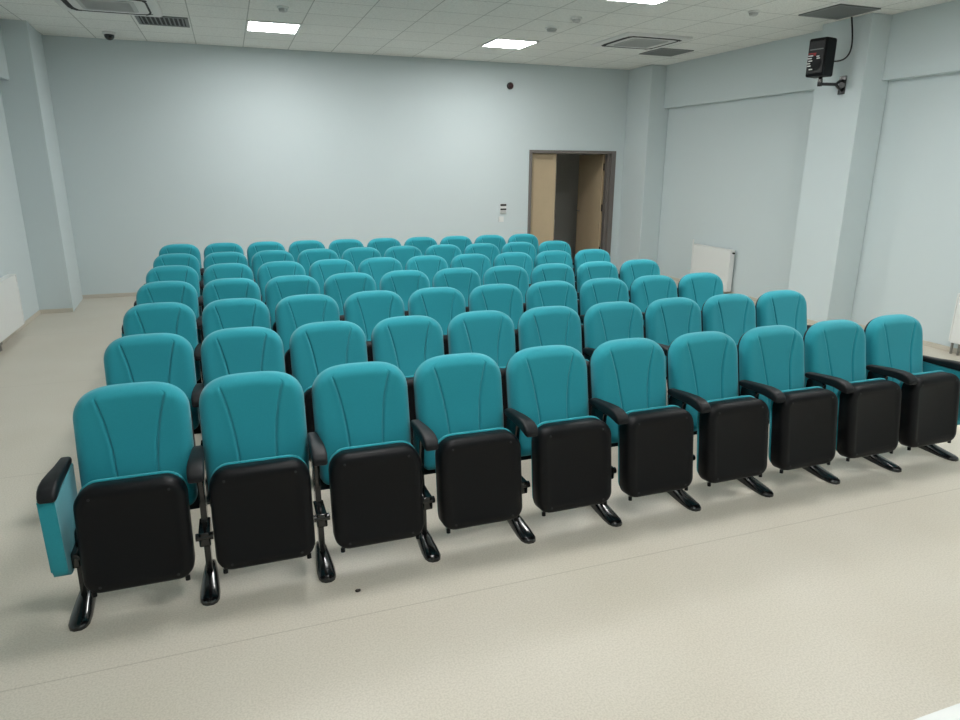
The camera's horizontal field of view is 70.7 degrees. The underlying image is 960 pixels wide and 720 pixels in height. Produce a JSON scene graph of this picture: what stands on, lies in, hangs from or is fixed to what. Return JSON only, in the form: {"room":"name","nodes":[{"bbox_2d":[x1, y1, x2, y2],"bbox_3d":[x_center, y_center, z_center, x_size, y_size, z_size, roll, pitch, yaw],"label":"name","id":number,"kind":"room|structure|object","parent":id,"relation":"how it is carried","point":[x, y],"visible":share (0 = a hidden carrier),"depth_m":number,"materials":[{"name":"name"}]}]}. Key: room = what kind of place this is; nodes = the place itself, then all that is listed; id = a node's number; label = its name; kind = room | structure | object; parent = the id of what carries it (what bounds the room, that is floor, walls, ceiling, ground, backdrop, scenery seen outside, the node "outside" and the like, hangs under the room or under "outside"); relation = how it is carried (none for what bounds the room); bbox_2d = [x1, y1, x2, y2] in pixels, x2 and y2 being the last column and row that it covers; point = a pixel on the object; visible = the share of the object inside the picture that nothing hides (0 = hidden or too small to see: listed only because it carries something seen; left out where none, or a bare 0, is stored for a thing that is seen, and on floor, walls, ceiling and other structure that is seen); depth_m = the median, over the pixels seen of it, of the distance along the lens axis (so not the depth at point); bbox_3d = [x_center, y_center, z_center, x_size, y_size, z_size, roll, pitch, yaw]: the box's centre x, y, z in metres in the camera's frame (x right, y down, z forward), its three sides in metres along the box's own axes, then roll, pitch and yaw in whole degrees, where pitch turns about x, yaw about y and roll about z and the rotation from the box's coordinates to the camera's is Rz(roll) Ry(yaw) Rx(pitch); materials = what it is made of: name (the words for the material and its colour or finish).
{"room":"lecture hall","nodes":[
{"label":"lecture hall","id":0,"kind":"room"},
{"bbox_2d":[0,91,38,320],"bbox_3d":[-3.838,-0.827,3.266,0.200,3.378,12.737,-5,17,-19],"label":"wall","id":1,"kind":"structure","parent":0,"point":[14,251],"depth_m":7.82,"materials":[{"name":"paint"}]},
{"bbox_2d":[0,274,24,351],"bbox_3d":[-4.942,-0.492,7.005,0.110,0.659,0.974,-5,17,-19],"label":"radiator","id":2,"kind":"object","parent":1,"relation":"attached to","point":[11,311],"visible":1,"depth_m":7.10,"materials":[{"name":"white metal"}]},
{"bbox_2d":[0,19,82,311],"bbox_3d":[-5.513,-2.349,8.543,0.370,3.378,0.967,-5,17,-19],"label":"column","id":3,"kind":"structure","parent":1,"relation":"attached to","point":[20,99],"depth_m":8.19,"materials":[{"name":"paint"}]},
{"bbox_2d":[41,35,628,294],"bbox_3d":[-1.535,-2.886,10.497,9.230,3.378,0.150,-5,17,-19],"label":"wall","id":4,"kind":"structure","parent":0,"point":[161,144],"depth_m":9.92,"materials":[{"name":"paint"}]},
{"bbox_2d":[26,21,74,310],"bbox_3d":[-5.194,-2.250,8.205,0.016,3.378,0.072,-5,17,-19],"label":"trim","id":5,"kind":"structure","parent":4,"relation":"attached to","point":[26,21],"depth_m":8.16,"materials":[{"name":"paint"}]},
{"bbox_2d":[527,150,615,254],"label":"door","id":6,"kind":"structure","parent":4,"relation":"in","point":[542,167],"depth_m":11.83,"materials":[{"name":"beige wood"}]},
{"bbox_2d":[0,0,953,69],"bbox_3d":[0.599,-2.922,4.352,9.630,0.100,12.787,-5,17,-19],"label":"ceiling","id":7,"kind":"structure","parent":0,"point":[439,29],"depth_m":7.75,"materials":[{"name":"tile"}]},
{"bbox_2d":[54,0,162,16],"bbox_3d":[-3.743,-3.575,6.802,0.950,0.040,0.950,-5,17,-19],"label":"air conditioner","id":8,"kind":"object","parent":7,"relation":"attached to","point":[149,8],"visible":1,"depth_m":6.86,"materials":[{"name":"white plastic"}]},
{"bbox_2d":[76,0,138,12],"bbox_3d":[-3.743,-3.563,6.806,0.520,0.009,0.520,-5,17,-19],"label":"grille","id":9,"kind":"object","parent":8,"relation":"attached to","point":[103,5],"depth_m":6.78,"materials":[{"name":"grey plastic"}]},
{"bbox_2d":[135,16,189,27],"bbox_3d":[-3.587,-3.835,7.660,0.540,0.012,0.540,-5,17,-19],"label":"ceiling vent","id":10,"kind":"object","parent":7,"relation":"in","point":[144,20],"visible":0.9,"depth_m":7.67,"materials":[{"name":"silver metal"}]},
{"bbox_2d":[246,20,301,33],"bbox_3d":[-2.437,-3.916,7.968,0.597,0.014,0.597,-5,17,-19],"label":"recessed light","id":11,"kind":"object","parent":7,"relation":"in","point":[251,25],"visible":1,"depth_m":7.95,"materials":[{"name":"white plastic"}]},
{"bbox_2d":[480,38,538,48],"bbox_3d":[0.386,-4.181,8.949,0.597,0.014,0.597,-5,17,-19],"label":"recessed light","id":12,"kind":"object","parent":7,"relation":"in","point":[497,42],"visible":1,"depth_m":8.91,"materials":[{"name":"white plastic"}]},
{"bbox_2d":[484,40,534,47],"bbox_3d":[0.386,-4.182,8.949,0.550,0.008,0.550,-5,17,-19],"label":"diffuser","id":13,"kind":"object","parent":12,"relation":"attached to","point":[493,43],"depth_m":8.92,"materials":[{"name":"white plastic"}]},
{"bbox_2d":[591,32,692,49],"bbox_3d":[2.068,-4.092,8.720,0.950,0.040,0.950,-5,17,-19],"label":"air conditioner","id":14,"kind":"object","parent":7,"relation":"attached to","point":[628,40],"visible":1,"depth_m":8.56,"materials":[{"name":"white plastic"}]},
{"bbox_2d":[614,39,667,47],"bbox_3d":[2.068,-4.080,8.724,0.520,0.009,0.520,-5,17,-19],"label":"grille","id":15,"kind":"object","parent":14,"relation":"attached to","point":[640,43],"depth_m":8.68,"materials":[{"name":"grey plastic"}]},
{"bbox_2d":[798,4,880,19],"bbox_3d":[3.724,-3.611,7.024,0.540,0.012,0.540,-5,17,-19],"label":"ceiling vent","id":16,"kind":"object","parent":7,"relation":"in","point":[839,11],"visible":1,"depth_m":6.99,"materials":[{"name":"silver metal"}]},
{"bbox_2d":[0,271,959,719],"bbox_3d":[0.586,0.427,5.292,9.630,0.100,12.747,-5,17,-19],"label":"floor","id":17,"kind":"structure","parent":0,"point":[816,598],"depth_m":2.85,"materials":[{"name":"plastic"}]},
{"bbox_2d":[36,381,199,631],"bbox_3d":[-1.504,0.589,2.885,0.548,0.892,0.470,-5,17,-19],"label":"seat","id":18,"kind":"object","parent":17,"relation":"on","point":[128,524],"visible":0.97,"depth_m":2.79,"materials":[{"name":"teal fabric"}]},
{"bbox_2d":[78,471,186,493],"bbox_3d":[-1.430,0.690,2.828,0.411,0.439,0.080,-5,17,-19],"label":"seat cushion","id":19,"kind":"object","parent":18,"relation":"on","point":[158,475],"depth_m":2.76,"materials":[{"name":"teal fabric"}]},
{"bbox_2d":[104,333,200,445],"bbox_3d":[-1.854,0.338,3.750,0.548,0.892,0.467,-5,17,-19],"label":"seat","id":20,"kind":"object","parent":17,"relation":"on","point":[169,358],"visible":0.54,"depth_m":3.80,"materials":[{"name":"teal fabric"}]},
{"bbox_2d":[122,281,201,343],"bbox_3d":[-2.552,-0.161,5.479,0.548,0.892,0.467,-5,17,-19],"label":"seat","id":21,"kind":"object","parent":17,"relation":"on","point":[182,292],"visible":0.34,"depth_m":5.53,"materials":[{"name":"teal fabric"}]},
{"bbox_2d":[123,302,201,382],"bbox_3d":[-2.203,0.089,4.615,0.548,0.892,0.467,-5,17,-19],"label":"seat","id":22,"kind":"object","parent":17,"relation":"on","point":[159,317],"visible":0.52,"depth_m":4.67,"materials":[{"name":"teal fabric"}]},
{"bbox_2d":[134,265,201,315],"bbox_3d":[-2.901,-0.411,6.344,0.548,0.892,0.467,-5,17,-19],"label":"seat","id":23,"kind":"object","parent":17,"relation":"on","point":[184,273],"visible":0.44,"depth_m":6.39,"materials":[{"name":"teal fabric"}]},
{"bbox_2d":[144,253,202,295],"bbox_3d":[-3.251,-0.661,7.209,0.548,0.892,0.467,-5,17,-19],"label":"seat","id":24,"kind":"object","parent":17,"relation":"on","point":[185,259],"visible":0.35,"depth_m":7.26,"materials":[{"name":"teal fabric"}]},
{"bbox_2d":[159,244,202,279],"bbox_3d":[-3.600,-0.910,8.073,0.548,0.892,0.467,-5,17,-19],"label":"seat","id":25,"kind":"object","parent":17,"relation":"on","point":[193,250],"visible":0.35,"depth_m":8.12,"materials":[{"name":"teal fabric"}]},
{"bbox_2d":[200,243,243,275],"bbox_3d":[-3.118,-0.956,8.241,0.528,0.892,0.491,-5,17,-19],"label":"seat","id":26,"kind":"object","parent":17,"relation":"on","point":[215,247],"visible":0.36,"depth_m":8.27,"materials":[{"name":"teal fabric"}]},
{"bbox_2d":[199,252,247,292],"bbox_3d":[-2.769,-0.706,7.376,0.528,0.892,0.491,-5,17,-19],"label":"seat","id":27,"kind":"object","parent":17,"relation":"on","point":[217,257],"visible":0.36,"depth_m":7.40,"materials":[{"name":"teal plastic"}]},
{"bbox_2d":[198,263,253,311],"bbox_3d":[-2.420,-0.456,6.511,0.528,0.892,0.491,-5,17,-19],"label":"seat","id":28,"kind":"object","parent":17,"relation":"on","point":[222,270],"visible":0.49,"depth_m":6.54,"materials":[{"name":"teal fabric"}]},
{"bbox_2d":[196,278,260,341],"bbox_3d":[-2.070,-0.206,5.647,0.528,0.892,0.491,-5,17,-19],"label":"seat","id":29,"kind":"object","parent":17,"relation":"on","point":[224,288],"visible":0.34,"depth_m":5.67,"materials":[{"name":"teal fabric"}]},
{"bbox_2d":[194,298,270,383],"bbox_3d":[-1.721,0.043,4.782,0.528,0.892,0.491,-5,17,-19],"label":"seat","id":30,"kind":"object","parent":17,"relation":"on","point":[220,314],"visible":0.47,"depth_m":4.81,"materials":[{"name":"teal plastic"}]},
{"bbox_2d":[191,327,285,504],"bbox_3d":[-1.372,0.293,3.917,0.528,0.892,0.491,-5,17,-19],"label":"seat","id":31,"kind":"object","parent":17,"relation":"on","point":[227,351],"visible":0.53,"depth_m":3.95,"materials":[{"name":"teal fabric"}]},
{"bbox_2d":[186,371,314,605],"bbox_3d":[-1.022,0.543,3.052,0.523,0.892,0.469,-5,17,-19],"label":"seat","id":32,"kind":"object","parent":17,"relation":"on","point":[254,449],"visible":1,"depth_m":2.96,"materials":[{"name":"teal fabric"}]},
{"bbox_2d":[210,455,306,478],"bbox_3d":[-0.960,0.646,2.992,0.411,0.439,0.080,-5,17,-19],"label":"seat cushion","id":33,"kind":"object","parent":32,"relation":"on","point":[284,458],"depth_m":2.91,"materials":[{"name":"teal fabric"}]},
{"bbox_2d":[247,241,284,269],"bbox_3d":[-2.648,-1.000,8.404,0.528,0.892,0.491,-5,17,-19],"label":"seat","id":34,"kind":"object","parent":17,"relation":"on","point":[253,248],"visible":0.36,"depth_m":8.42,"materials":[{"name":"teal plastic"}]},
{"bbox_2d":[252,250,293,284],"bbox_3d":[-2.298,-0.750,7.540,0.528,0.892,0.491,-5,17,-19],"label":"seat","id":35,"kind":"object","parent":17,"relation":"on","point":[260,258],"visible":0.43,"depth_m":7.55,"materials":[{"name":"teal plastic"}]},
{"bbox_2d":[257,261,305,304],"bbox_3d":[-1.949,-0.500,6.675,0.528,0.892,0.491,-5,17,-19],"label":"seat","id":36,"kind":"object","parent":17,"relation":"on","point":[267,271],"visible":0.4,"depth_m":6.69,"materials":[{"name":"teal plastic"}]},
{"bbox_2d":[265,275,319,332],"bbox_3d":[-1.600,-0.251,5.810,0.528,0.892,0.491,-5,17,-19],"label":"seat","id":37,"kind":"object","parent":17,"relation":"on","point":[278,288],"visible":0.33,"depth_m":5.82,"materials":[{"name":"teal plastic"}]},
{"bbox_2d":[288,240,324,262],"bbox_3d":[-2.177,-1.044,8.568,0.528,0.892,0.491,-5,17,-19],"label":"seat","id":38,"kind":"object","parent":17,"relation":"on","point":[296,247],"visible":0.31,"depth_m":8.58,"materials":[{"name":"teal fabric"}]},
{"bbox_2d":[275,294,339,374],"bbox_3d":[-1.251,-0.001,4.946,0.528,0.892,0.491,-5,17,-19],"label":"seat","id":39,"kind":"object","parent":17,"relation":"on","point":[295,311],"visible":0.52,"depth_m":4.96,"materials":[{"name":"teal fabric"}]},
{"bbox_2d":[298,248,338,275],"bbox_3d":[-1.828,-0.794,7.703,0.528,0.892,0.491,-5,17,-19],"label":"seat","id":40,"kind":"object","parent":17,"relation":"on","point":[306,258],"visible":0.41,"depth_m":7.71,"materials":[{"name":"teal fabric"}]},
{"bbox_2d":[289,321,367,461],"bbox_3d":[-0.901,0.249,4.081,0.528,0.892,0.491,-5,17,-19],"label":"seat","id":41,"kind":"object","parent":17,"relation":"on","point":[315,347],"visible":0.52,"depth_m":4.10,"materials":[{"name":"teal fabric"}]},
{"bbox_2d":[309,259,354,294],"bbox_3d":[-1.479,-0.544,6.838,0.528,0.892,0.491,-5,17,-19],"label":"seat","id":42,"kind":"object","parent":17,"relation":"on","point":[320,270],"visible":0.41,"depth_m":6.86,"materials":[{"name":"teal fabric"}]},
{"bbox_2d":[324,272,375,320],"bbox_3d":[-1.129,-0.295,5.974,0.528,0.892,0.491,-5,17,-19],"label":"seat","id":43,"kind":"object","parent":17,"relation":"on","point":[340,286],"visible":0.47,"depth_m":5.99,"materials":[{"name":"teal fabric"}]},
{"bbox_2d":[342,247,380,271],"bbox_3d":[-1.358,-0.838,7.867,0.528,0.892,0.491,-5,17,-19],"label":"seat","id":44,"kind":"object","parent":17,"relation":"on","point":[356,255],"visible":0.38,"depth_m":7.89,"materials":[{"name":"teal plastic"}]},
{"bbox_2d":[307,361,423,582],"bbox_3d":[-0.551,0.499,3.216,0.523,0.892,0.469,-5,17,-19],"label":"seat","id":45,"kind":"object","parent":17,"relation":"on","point":[361,449],"visible":1,"depth_m":3.12,"materials":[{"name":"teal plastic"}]},
{"bbox_2d":[328,440,414,467],"bbox_3d":[-0.489,0.602,3.155,0.411,0.439,0.080,-5,17,-19],"label":"seat cushion","id":46,"kind":"object","parent":45,"relation":"on","point":[341,452],"depth_m":3.07,"materials":[{"name":"black plastic"}]},
{"bbox_2d":[344,290,404,361],"bbox_3d":[-0.780,-0.045,5.109,0.528,0.892,0.491,-5,17,-19],"label":"seat","id":47,"kind":"object","parent":17,"relation":"on","point":[366,309],"visible":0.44,"depth_m":5.13,"materials":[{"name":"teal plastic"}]},
{"bbox_2d":[358,257,402,289],"bbox_3d":[-1.008,-0.589,7.002,0.528,0.892,0.491,-5,17,-19],"label":"seat","id":48,"kind":"object","parent":17,"relation":"on","point":[376,267],"visible":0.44,"depth_m":7.03,"materials":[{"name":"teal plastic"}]},
{"bbox_2d":[384,246,421,269],"bbox_3d":[-0.887,-0.883,8.030,0.528,0.892,0.491,-5,17,-19],"label":"seat","id":49,"kind":"object","parent":17,"relation":"on","point":[402,254],"visible":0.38,"depth_m":8.06,"materials":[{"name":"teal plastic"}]},
{"bbox_2d":[380,270,429,315],"bbox_3d":[-0.659,-0.339,6.137,0.528,0.892,0.491,-5,17,-19],"label":"seat","id":50,"kind":"object","parent":17,"relation":"on","point":[404,283],"visible":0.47,"depth_m":6.17,"materials":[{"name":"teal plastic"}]},
{"bbox_2d":[371,315,443,444],"bbox_3d":[-0.431,0.205,4.245,0.528,0.892,0.491,-5,17,-19],"label":"seat","id":51,"kind":"object","parent":17,"relation":"on","point":[404,342],"visible":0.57,"depth_m":4.27,"materials":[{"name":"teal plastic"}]},
{"bbox_2d":[405,255,447,286],"bbox_3d":[-0.538,-0.633,7.166,0.528,0.892,0.491,-5,17,-19],"label":"seat","id":52,"kind":"object","parent":17,"relation":"on","point":[429,265],"visible":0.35,"depth_m":7.20,"materials":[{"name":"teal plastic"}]},
{"bbox_2d":[408,287,465,354],"bbox_3d":[-0.310,-0.089,5.273,0.528,0.892,0.491,-5,17,-19],"label":"seat","id":53,"kind":"object","parent":17,"relation":"on","point":[442,304],"visible":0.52,"depth_m":5.31,"materials":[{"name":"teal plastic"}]},
{"bbox_2d":[425,244,461,267],"bbox_3d":[-0.417,-0.927,8.194,0.528,0.892,0.491,-5,17,-19],"label":"seat","id":54,"kind":"object","parent":17,"relation":"on","point":[447,252],"visible":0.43,"depth_m":8.23,"materials":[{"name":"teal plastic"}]},
{"bbox_2d":[433,267,480,311],"bbox_3d":[-0.189,-0.383,6.301,0.528,0.892,0.491,-5,17,-19],"label":"seat","id":55,"kind":"object","parent":17,"relation":"on","point":[464,280],"visible":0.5,"depth_m":6.34,"materials":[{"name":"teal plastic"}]},
{"bbox_2d":[411,353,521,562],"bbox_3d":[-0.081,0.455,3.380,0.523,0.892,0.469,-5,17,-19],"label":"seat","id":56,"kind":"object","parent":17,"relation":"on","point":[460,436],"visible":0.96,"depth_m":3.28,"materials":[{"name":"teal fabric"}]},
{"bbox_2d":[435,427,509,509],"bbox_3d":[-0.019,0.557,3.319,0.411,0.439,0.080,-5,17,-19],"label":"seat cushion","id":57,"kind":"object","parent":56,"relation":"on","point":[447,438],"depth_m":3.22,"materials":[{"name":"black plastic"}]},
{"bbox_2d":[450,254,490,284],"bbox_3d":[-0.067,-0.677,7.329,0.528,0.892,0.491,-5,17,-19],"label":"seat","id":58,"kind":"object","parent":17,"relation":"on","point":[480,263],"visible":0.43,"depth_m":7.37,"materials":[{"name":"teal fabric"}]},
{"bbox_2d":[447,310,515,427],"bbox_3d":[0.040,0.161,4.408,0.528,0.892,0.491,-5,17,-19],"label":"seat","id":59,"kind":"object","parent":17,"relation":"on","point":[491,333],"visible":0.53,"depth_m":4.44,"materials":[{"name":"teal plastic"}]},
{"bbox_2d":[464,243,499,266],"bbox_3d":[0.054,-0.971,8.357,0.528,0.892,0.491,-5,17,-19],"label":"seat","id":60,"kind":"object","parent":17,"relation":"on","point":[491,251],"visible":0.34,"depth_m":8.40,"materials":[{"name":"teal fabric"}]},
{"bbox_2d":[468,284,523,352],"bbox_3d":[0.161,-0.133,5.436,0.528,0.892,0.491,-5,17,-19],"label":"seat","id":61,"kind":"object","parent":17,"relation":"on","point":[507,299],"visible":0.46,"depth_m":5.47,"materials":[{"name":"teal fabric"}]},
{"bbox_2d":[483,265,528,311],"bbox_3d":[0.282,-0.427,6.465,0.528,0.892,0.491,-5,17,-19],"label":"seat","id":62,"kind":"object","parent":17,"relation":"on","point":[516,276],"visible":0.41,"depth_m":6.50,"materials":[{"name":"teal fabric"}]},
{"bbox_2d":[493,252,532,286],"bbox_3d":[0.403,-0.721,7.493,0.528,0.892,0.491,-5,17,-19],"label":"seat","id":63,"kind":"object","parent":17,"relation":"on","point":[520,259],"visible":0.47,"depth_m":7.53,"materials":[{"name":"teal fabric"}]},
{"bbox_2d":[501,242,535,268],"bbox_3d":[0.524,-1.015,8.521,0.528,0.892,0.491,-5,17,-19],"label":"seat","id":64,"kind":"object","parent":17,"relation":"on","point":[525,247],"visible":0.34,"depth_m":8.56,"materials":[{"name":"teal fabric"}]},
{"bbox_2d":[518,306,591,415],"bbox_3d":[0.510,0.117,4.572,0.528,0.892,0.491,-5,17,-19],"label":"seat","id":65,"kind":"object","parent":17,"relation":"on","point":[545,325],"visible":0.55,"depth_m":4.60,"materials":[{"name":"teal fabric"}]},
{"bbox_2d":[525,281,584,356],"bbox_3d":[0.631,-0.177,5.600,0.528,0.892,0.491,-5,17,-19],"label":"seat","id":66,"kind":"object","parent":17,"relation":"on","point":[544,293],"visible":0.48,"depth_m":5.62,"materials":[{"name":"teal fabric"}]},
{"bbox_2d":[531,263,579,315],"bbox_3d":[0.752,-0.471,6.628,0.528,0.892,0.491,-5,17,-19],"label":"seat","id":67,"kind":"object","parent":17,"relation":"on","point":[550,271],"visible":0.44,"depth_m":6.65,"materials":[{"name":"teal fabric"}]},
{"bbox_2d":[534,250,576,291],"bbox_3d":[0.873,-0.765,7.656,0.528,0.892,0.491,-5,17,-19],"label":"seat","id":68,"kind":"object","parent":17,"relation":"on","point":[553,256],"visible":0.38,"depth_m":7.68,"materials":[{"name":"teal fabric"}]},
{"bbox_2d":[504,345,610,543],"bbox_3d":[0.389,0.411,3.543,0.523,0.892,0.469,-5,17,-19],"label":"seat","id":69,"kind":"object","parent":17,"relation":"on","point":[568,449],"visible":0.91,"depth_m":3.44,"materials":[{"name":"teal fabric"}]},
{"bbox_2d":[531,416,599,497],"bbox_3d":[0.451,0.513,3.482,0.411,0.439,0.080,-5,17,-19],"label":"seat cushion","id":70,"kind":"object","parent":69,"relation":"on","point":[542,426],"depth_m":3.39,"materials":[{"name":"teal fabric"}]},
{"bbox_2d":[574,249,619,280],"bbox_3d":[1.384,-0.813,7.834,0.607,0.892,0.467,-5,17,-19],"label":"seat","id":71,"kind":"object","parent":17,"relation":"on","point":[586,255],"visible":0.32,"depth_m":7.84,"materials":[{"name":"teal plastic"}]},
{"bbox_2d":[576,261,629,301],"bbox_3d":[1.223,-0.515,6.792,0.528,0.892,0.491,-5,17,-19],"label":"seat","id":72,"kind":"object","parent":17,"relation":"on","point":[586,271],"visible":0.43,"depth_m":6.81,"materials":[{"name":"teal fabric"}]},
{"bbox_2d":[579,278,644,337],"bbox_3d":[1.101,-0.222,5.763,0.528,0.892,0.491,-5,17,-19],"label":"seat","id":73,"kind":"object","parent":17,"relation":"on","point":[592,292],"visible":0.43,"depth_m":5.78,"materials":[{"name":"teal fabric"}]},
{"bbox_2d":[583,301,643,360],"bbox_3d":[0.980,0.072,4.735,0.528,0.892,0.491,-5,17,-19],"label":"seat","id":74,"kind":"object","parent":17,"relation":"on","point":[603,322],"visible":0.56,"depth_m":4.76,"materials":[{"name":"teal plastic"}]},
{"bbox_2d":[589,338,693,526],"bbox_3d":[0.860,0.366,3.707,0.523,0.892,0.469,-5,17,-19],"label":"seat","id":75,"kind":"object","parent":17,"relation":"on","point":[653,438],"visible":0.94,"depth_m":3.60,"materials":[{"name":"teal fabric"}]},
{"bbox_2d":[618,405,679,485],"bbox_3d":[0.922,0.469,3.646,0.411,0.439,0.080,-5,17,-19],"label":"seat cushion","id":76,"kind":"object","parent":75,"relation":"on","point":[631,414],"depth_m":3.55,"materials":[{"name":"teal fabric"}]},
{"bbox_2d":[619,259,677,298],"bbox_3d":[1.733,-0.564,6.969,0.607,0.892,0.467,-5,17,-19],"label":"seat","id":77,"kind":"object","parent":17,"relation":"on","point":[630,270],"visible":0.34,"depth_m":6.97,"materials":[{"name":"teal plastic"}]},
{"bbox_2d":[630,275,676,324],"bbox_3d":[1.572,-0.266,5.927,0.528,0.892,0.491,-5,17,-19],"label":"seat","id":78,"kind":"object","parent":17,"relation":"on","point":[644,290],"visible":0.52,"depth_m":5.94,"materials":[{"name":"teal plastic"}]},
{"bbox_2d":[644,297,701,404],"bbox_3d":[1.451,0.028,4.899,0.528,0.892,0.491,-5,17,-19],"label":"seat","id":79,"kind":"object","parent":17,"relation":"on","point":[665,319],"visible":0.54,"depth_m":4.92,"materials":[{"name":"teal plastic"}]},
{"bbox_2d":[678,272,722,326],"bbox_3d":[2.082,-0.314,6.105,0.607,0.892,0.467,-5,17,-19],"label":"seat","id":80,"kind":"object","parent":17,"relation":"on","point":[698,287],"visible":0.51,"depth_m":6.12,"materials":[{"name":"teal fabric"}]},
{"bbox_2d":[666,331,768,511],"bbox_3d":[1.330,0.322,3.870,0.523,0.892,0.469,-5,17,-19],"label":"seat","id":81,"kind":"object","parent":17,"relation":"on","point":[731,429],"visible":0.92,"depth_m":3.76,"materials":[{"name":"teal fabric"}]},
{"bbox_2d":[696,395,754,473],"bbox_3d":[1.392,0.425,3.810,0.411,0.439,0.080,-5,17,-19],"label":"seat cushion","id":82,"kind":"object","parent":81,"relation":"on","point":[701,418],"depth_m":3.72,"materials":[{"name":"teal fabric"}]},
{"bbox_2d":[701,293,755,345],"bbox_3d":[1.921,-0.016,5.062,0.528,0.892,0.491,-5,17,-19],"label":"seat","id":83,"kind":"object","parent":17,"relation":"on","point":[734,314],"visible":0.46,"depth_m":5.09,"materials":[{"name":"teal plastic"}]},
{"bbox_2d":[755,290,811,337],"bbox_3d":[2.431,-0.064,5.240,0.607,0.892,0.467,-5,17,-19],"label":"seat","id":84,"kind":"object","parent":17,"relation":"on","point":[778,307],"visible":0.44,"depth_m":5.26,"materials":[{"name":"teal fabric"}]},
{"bbox_2d":[737,325,837,497],"bbox_3d":[1.801,0.278,4.034,0.523,0.892,0.469,-5,17,-19],"label":"seat","id":85,"kind":"object","parent":17,"relation":"on","point":[802,420],"visible":0.9,"depth_m":3.92,"materials":[{"name":"teal fabric"}]},
{"bbox_2d":[768,386,821,461],"bbox_3d":[1.863,0.381,3.973,0.411,0.439,0.080,-5,17,-19],"label":"seat cushion","id":86,"kind":"object","parent":85,"relation":"on","point":[775,408],"depth_m":3.88,"materials":[{"name":"teal fabric"}]},
{"bbox_2d":[803,319,901,484],"bbox_3d":[2.271,0.234,4.197,0.523,0.892,0.469,-5,17,-19],"label":"seat","id":87,"kind":"object","parent":17,"relation":"on","point":[868,418],"visible":0.89,"depth_m":4.08,"materials":[{"name":"teal fabric"}]},
{"bbox_2d":[836,378,885,451],"bbox_3d":[2.333,0.337,4.137,0.411,0.439,0.080,-5,17,-19],"label":"seat cushion","id":88,"kind":"object","parent":87,"relation":"on","point":[843,398],"depth_m":4.04,"materials":[{"name":"black plastic"}]},
{"bbox_2d":[863,314,959,472],"bbox_3d":[2.781,0.186,4.374,0.607,0.892,0.470,-5,17,-19],"label":"seat","id":89,"kind":"object","parent":17,"relation":"on","point":[930,386],"visible":0.86,"depth_m":4.27,"materials":[{"name":"teal fabric"}]},
{"bbox_2d":[899,370,943,387],"bbox_3d":[2.804,0.292,4.300,0.411,0.439,0.080,-5,17,-19],"label":"seat cushion","id":90,"kind":"object","parent":89,"relation":"on","point":[921,375],"depth_m":4.20,"materials":[{"name":"teal fabric"}]},
{"bbox_2d":[914,703,959,719],"bbox_3d":[1.543,1.120,1.366,1.400,0.739,0.670,-5,17,-19],"label":"table","id":91,"kind":"object","parent":17,"relation":"on","point":[952,712],"visible":1,"depth_m":1.39,"materials":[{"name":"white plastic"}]},
{"bbox_2d":[536,153,597,253],"bbox_3d":[0.871,-3.515,13.970,3.400,2.700,0.100,-5,17,-19],"label":"wall","id":92,"kind":"structure","parent":0,"point":[567,171],"depth_m":14.30,"materials":[{"name":"white paint"}]},
{"bbox_2d":[657,72,959,348],"bbox_3d":[5.034,-1.660,6.351,0.200,3.378,12.737,-5,17,-19],"label":"wall","id":93,"kind":"structure","parent":0,"point":[734,170],"depth_m":8.60,"materials":[{"name":"paint"}]},
{"bbox_2d":[617,65,667,270],"bbox_3d":[2.777,-3.167,11.564,0.370,3.378,0.697,-5,17,-19],"label":"column","id":94,"kind":"structure","parent":93,"relation":"attached to","point":[646,114],"depth_m":11.34,"materials":[{"name":"paint"}]},
{"bbox_2d":[690,239,734,291],"bbox_3d":[3.527,-1.440,10.270,0.110,0.680,0.945,-5,17,-19],"label":"radiator","id":95,"kind":"object","parent":93,"relation":"attached to","point":[719,261],"visible":0.74,"depth_m":10.13,"materials":[{"name":"white metal"}]},
{"bbox_2d":[664,30,821,108],"bbox_3d":[3.604,-3.958,9.384,0.100,0.648,3.390,-5,17,-19],"label":"beam","id":96,"kind":"structure","parent":93,"relation":"attached to","point":[778,67],"depth_m":9.26,"materials":[{"name":"paint"}]},
{"bbox_2d":[817,76,846,94],"bbox_3d":[3.845,-3.022,7.428,0.350,0.190,0.090,-5,17,-19],"label":"bracket","id":97,"kind":"object","parent":93,"relation":"attached to","point":[842,81],"visible":1,"depth_m":7.44,"materials":[{"name":"black metal"}]},
{"bbox_2d":[805,37,836,77],"bbox_3d":[3.670,-3.255,7.292,0.208,0.380,0.210,-10,19,-31],"label":"loudspeaker","id":98,"kind":"object","parent":97,"relation":"attached to","point":[821,54],"visible":1,"depth_m":7.22,"materials":[{"name":"black plastic"}]},
{"bbox_2d":[806,40,825,73],"bbox_3d":[3.593,-3.241,7.245,0.010,0.320,0.180,-10,19,-31],"label":"grille","id":99,"kind":"object","parent":98,"relation":"attached to","point":[816,61],"depth_m":7.23,"materials":[{"name":"black"}]},
{"bbox_2d":[788,13,891,321],"bbox_3d":[4.155,-2.105,7.886,0.370,3.378,0.660,-5,17,-19],"label":"column","id":100,"kind":"structure","parent":93,"relation":"attached to","point":[844,129],"depth_m":7.70,"materials":[{"name":"paint"}]},
{"bbox_2d":[882,0,959,80],"bbox_3d":[5.696,-2.346,3.803,0.100,0.648,7.640,-5,17,-19],"label":"trim","id":101,"kind":"structure","parent":93,"relation":"attached to","point":[925,41],"depth_m":6.86,"materials":[{"name":"paint"}]},
{"bbox_2d":[948,293,959,355],"bbox_3d":[4.980,-0.244,6.412,0.110,0.619,1.009,-5,17,-19],"label":"radiator","id":102,"kind":"object","parent":93,"relation":"attached to","point":[954,336],"visible":1,"depth_m":6.80,"materials":[{"name":"white metal"}]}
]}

